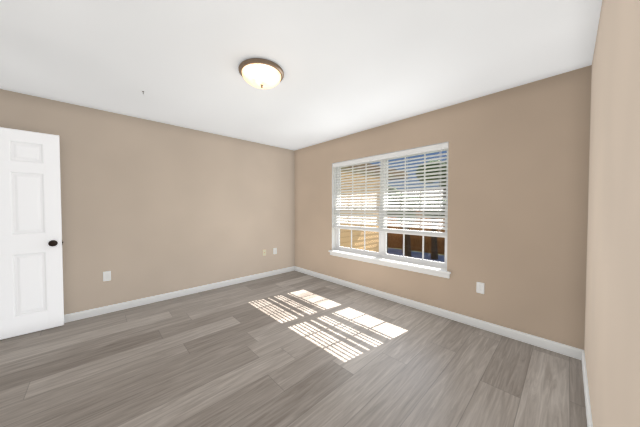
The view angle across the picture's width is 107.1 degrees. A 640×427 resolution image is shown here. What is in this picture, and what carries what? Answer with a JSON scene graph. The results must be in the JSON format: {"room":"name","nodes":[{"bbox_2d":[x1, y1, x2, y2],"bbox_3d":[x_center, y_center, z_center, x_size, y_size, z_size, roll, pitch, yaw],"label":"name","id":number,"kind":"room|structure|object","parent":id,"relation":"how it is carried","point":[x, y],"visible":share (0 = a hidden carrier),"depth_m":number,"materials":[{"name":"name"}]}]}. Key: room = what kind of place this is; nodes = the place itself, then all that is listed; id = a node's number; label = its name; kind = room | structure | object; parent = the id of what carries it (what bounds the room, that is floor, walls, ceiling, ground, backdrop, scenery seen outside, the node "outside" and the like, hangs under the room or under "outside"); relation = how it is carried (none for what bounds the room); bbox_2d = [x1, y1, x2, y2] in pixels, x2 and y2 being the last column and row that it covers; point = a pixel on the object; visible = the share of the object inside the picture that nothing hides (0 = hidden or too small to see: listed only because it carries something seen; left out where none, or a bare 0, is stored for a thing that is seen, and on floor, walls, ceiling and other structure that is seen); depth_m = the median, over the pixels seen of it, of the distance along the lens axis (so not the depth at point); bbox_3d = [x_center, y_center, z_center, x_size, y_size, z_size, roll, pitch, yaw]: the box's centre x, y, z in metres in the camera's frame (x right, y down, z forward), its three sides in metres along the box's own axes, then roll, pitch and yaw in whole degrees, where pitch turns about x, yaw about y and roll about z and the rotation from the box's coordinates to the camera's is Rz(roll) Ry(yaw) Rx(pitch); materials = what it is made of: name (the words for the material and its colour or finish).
{"room":"empty bedroom","nodes":[
{"label":"empty bedroom","id":0,"kind":"room"},
{"bbox_2d":[0,89,294,314],"bbox_3d":[-1.980,-0.025,3.510,4.320,2.520,0.120,-1,2,-44],"label":"wall","id":1,"kind":"structure","parent":0,"point":[149,208],"depth_m":3.19,"materials":[{"name":"beige paint"}]},
{"bbox_2d":[103,271,110,280],"bbox_3d":[-2.583,0.760,2.865,0.070,0.115,0.008,-1,2,-44],"label":"outlet","id":2,"kind":"object","parent":1,"relation":"attached to","point":[106,275],"visible":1,"depth_m":2.87,"materials":[{"name":"white plastic"}]},
{"bbox_2d":[64,266,294,322],"bbox_3d":[-1.963,1.153,3.461,4.000,0.087,0.014,-1,2,-44],"label":"baseboard","id":3,"kind":"structure","parent":1,"relation":"attached to","point":[75,316],"depth_m":3.25,"materials":[{"name":"white wood"}]},
{"bbox_2d":[0,270,586,426],"bbox_3d":[-0.574,1.288,2.062,4.320,0.120,4.200,-1,2,-44],"label":"floor","id":4,"kind":"structure","parent":0,"point":[294,348],"depth_m":1.88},
{"bbox_2d":[0,0,601,150],"bbox_3d":[-0.574,-1.271,2.003,4.320,0.120,4.200,-1,2,-44],"label":"ceiling","id":5,"kind":"structure","parent":0,"point":[348,67],"depth_m":1.80,"materials":[{"name":"paint"}]},
{"bbox_2d":[238,58,283,88],"bbox_3d":[-0.496,-1.139,2.011,0.376,0.143,0.376,-1,2,-44],"label":"ceiling lamp","id":6,"kind":"object","parent":5,"relation":"attached to","point":[260,73],"visible":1,"depth_m":1.91,"materials":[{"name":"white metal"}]},
{"bbox_2d":[294,65,591,349],"bbox_3d":[0.918,-0.024,3.453,0.200,2.520,4.000,-1,2,-44],"label":"wall","id":7,"kind":"structure","parent":0,"point":[518,171],"depth_m":2.37,"materials":[{"name":"beige paint"}]},
{"bbox_2d":[328,148,450,277],"bbox_3d":[0.887,-0.056,3.436,0.217,1.575,1.930,-1,2,-44],"label":"window unit","id":8,"kind":"structure","parent":7,"relation":"in","point":[414,264],"depth_m":3.37,"materials":[{"name":"white plastic"}]},
{"bbox_2d":[333,142,448,237],"bbox_3d":[0.874,-0.286,3.418,0.080,1.110,1.828,-1,2,-44],"label":"window blinds","id":9,"kind":"object","parent":8,"relation":"attached to","point":[440,146],"visible":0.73,"depth_m":3.23,"materials":[{"name":"white plastic"}]},
{"bbox_2d":[379,198,381,230],"bbox_3d":[0.879,-0.276,3.424,0.054,1.045,0.003,-1,2,-44],"label":"cord","id":10,"kind":"object","parent":9,"relation":"attached to","point":[381,198],"depth_m":3.42,"materials":[{"name":"white plastic"}]},
{"bbox_2d":[405,155,407,200],"bbox_3d":[1.149,-0.269,3.141,0.054,1.045,0.003,-1,2,-44],"label":"cord","id":11,"kind":"object","parent":9,"relation":"attached to","point":[405,197],"depth_m":3.12,"materials":[{"name":"white plastic"}]},
{"bbox_2d":[295,266,582,359],"bbox_3d":[0.841,1.154,3.406,0.014,0.087,3.960,-1,2,-44],"label":"baseboard","id":12,"kind":"structure","parent":7,"relation":"attached to","point":[564,349],"depth_m":2.58,"materials":[{"name":"white wood"}]},
{"bbox_2d":[476,282,483,293],"bbox_3d":[1.698,0.788,2.502,0.008,0.115,0.070,-1,2,-44],"label":"outlet","id":13,"kind":"object","parent":7,"relation":"attached to","point":[479,287],"visible":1,"depth_m":2.50,"materials":[{"name":"white plastic"}]},
{"bbox_2d":[584,0,639,426],"bbox_3d":[0.833,0.043,0.556,4.320,2.520,0.120,-1,2,-44],"label":"wall","id":14,"kind":"structure","parent":0,"point":[612,333],"depth_m":0.83,"materials":[{"name":"beige paint"}]},
{"bbox_2d":[582,350,592,426],"bbox_3d":[0.758,1.219,0.604,4.000,0.087,0.014,-1,2,-44],"label":"baseboard","id":15,"kind":"structure","parent":14,"relation":"attached to","point":[587,405],"depth_m":1.53,"materials":[{"name":"white wood"}]},
{"bbox_3d":[-2.094,0.042,0.585,0.120,2.520,4.000,-1,2,-44],"label":"wall","id":16,"kind":"structure","parent":0,"visible":0},
{"bbox_2d":[0,127,63,339],"bbox_3d":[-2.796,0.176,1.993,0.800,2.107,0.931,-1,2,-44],"label":"door","id":17,"kind":"structure","parent":16,"relation":"in","point":[31,280],"depth_m":2.38,"materials":[{"name":"white wood"}]},
{"label":"outside","id":18,"kind":"structure","parent":0,"visible":0},
{"bbox_2d":[387,247,444,261],"bbox_3d":[19.837,1.399,24.242,55.780,0.230,60.000,-1,2,-44],"label":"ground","id":19,"kind":"structure","parent":18,"point":[439,260],"depth_m":9.38,"materials":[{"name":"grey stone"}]},
{"bbox_2d":[340,163,404,251],"bbox_3d":[-0.892,-0.630,8.793,4.460,4.596,6.510,-1,2,-44],"label":"neighboring house","id":20,"kind":"structure","parent":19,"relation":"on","point":[360,235],"depth_m":7.07,"materials":[{"name":"beige"}]},
{"bbox_2d":[388,211,444,254],"bbox_3d":[3.568,0.728,10.777,0.148,1.788,15.126,-1,2,-44],"label":"fence","id":21,"kind":"object","parent":19,"relation":"on","point":[413,237],"depth_m":10.04,"materials":[{"name":"brown wood"}]},
{"bbox_2d":[387,160,446,259],"bbox_3d":[7.833,-1.357,12.977,13.903,5.803,10.285,-1,2,-44],"label":"trees","id":22,"kind":"object","parent":19,"relation":"on","point":[409,249],"depth_m":9.10,"materials":[{"name":"green plant"}]},
{"bbox_2d":[399,189,442,204],"bbox_3d":[7.191,-0.204,18.443,4.640,3.296,8.540,-1,2,-44],"label":"house","id":23,"kind":"structure","parent":19,"relation":"on","point":[426,193],"depth_m":15.90,"materials":[{"name":"white"}]}
]}

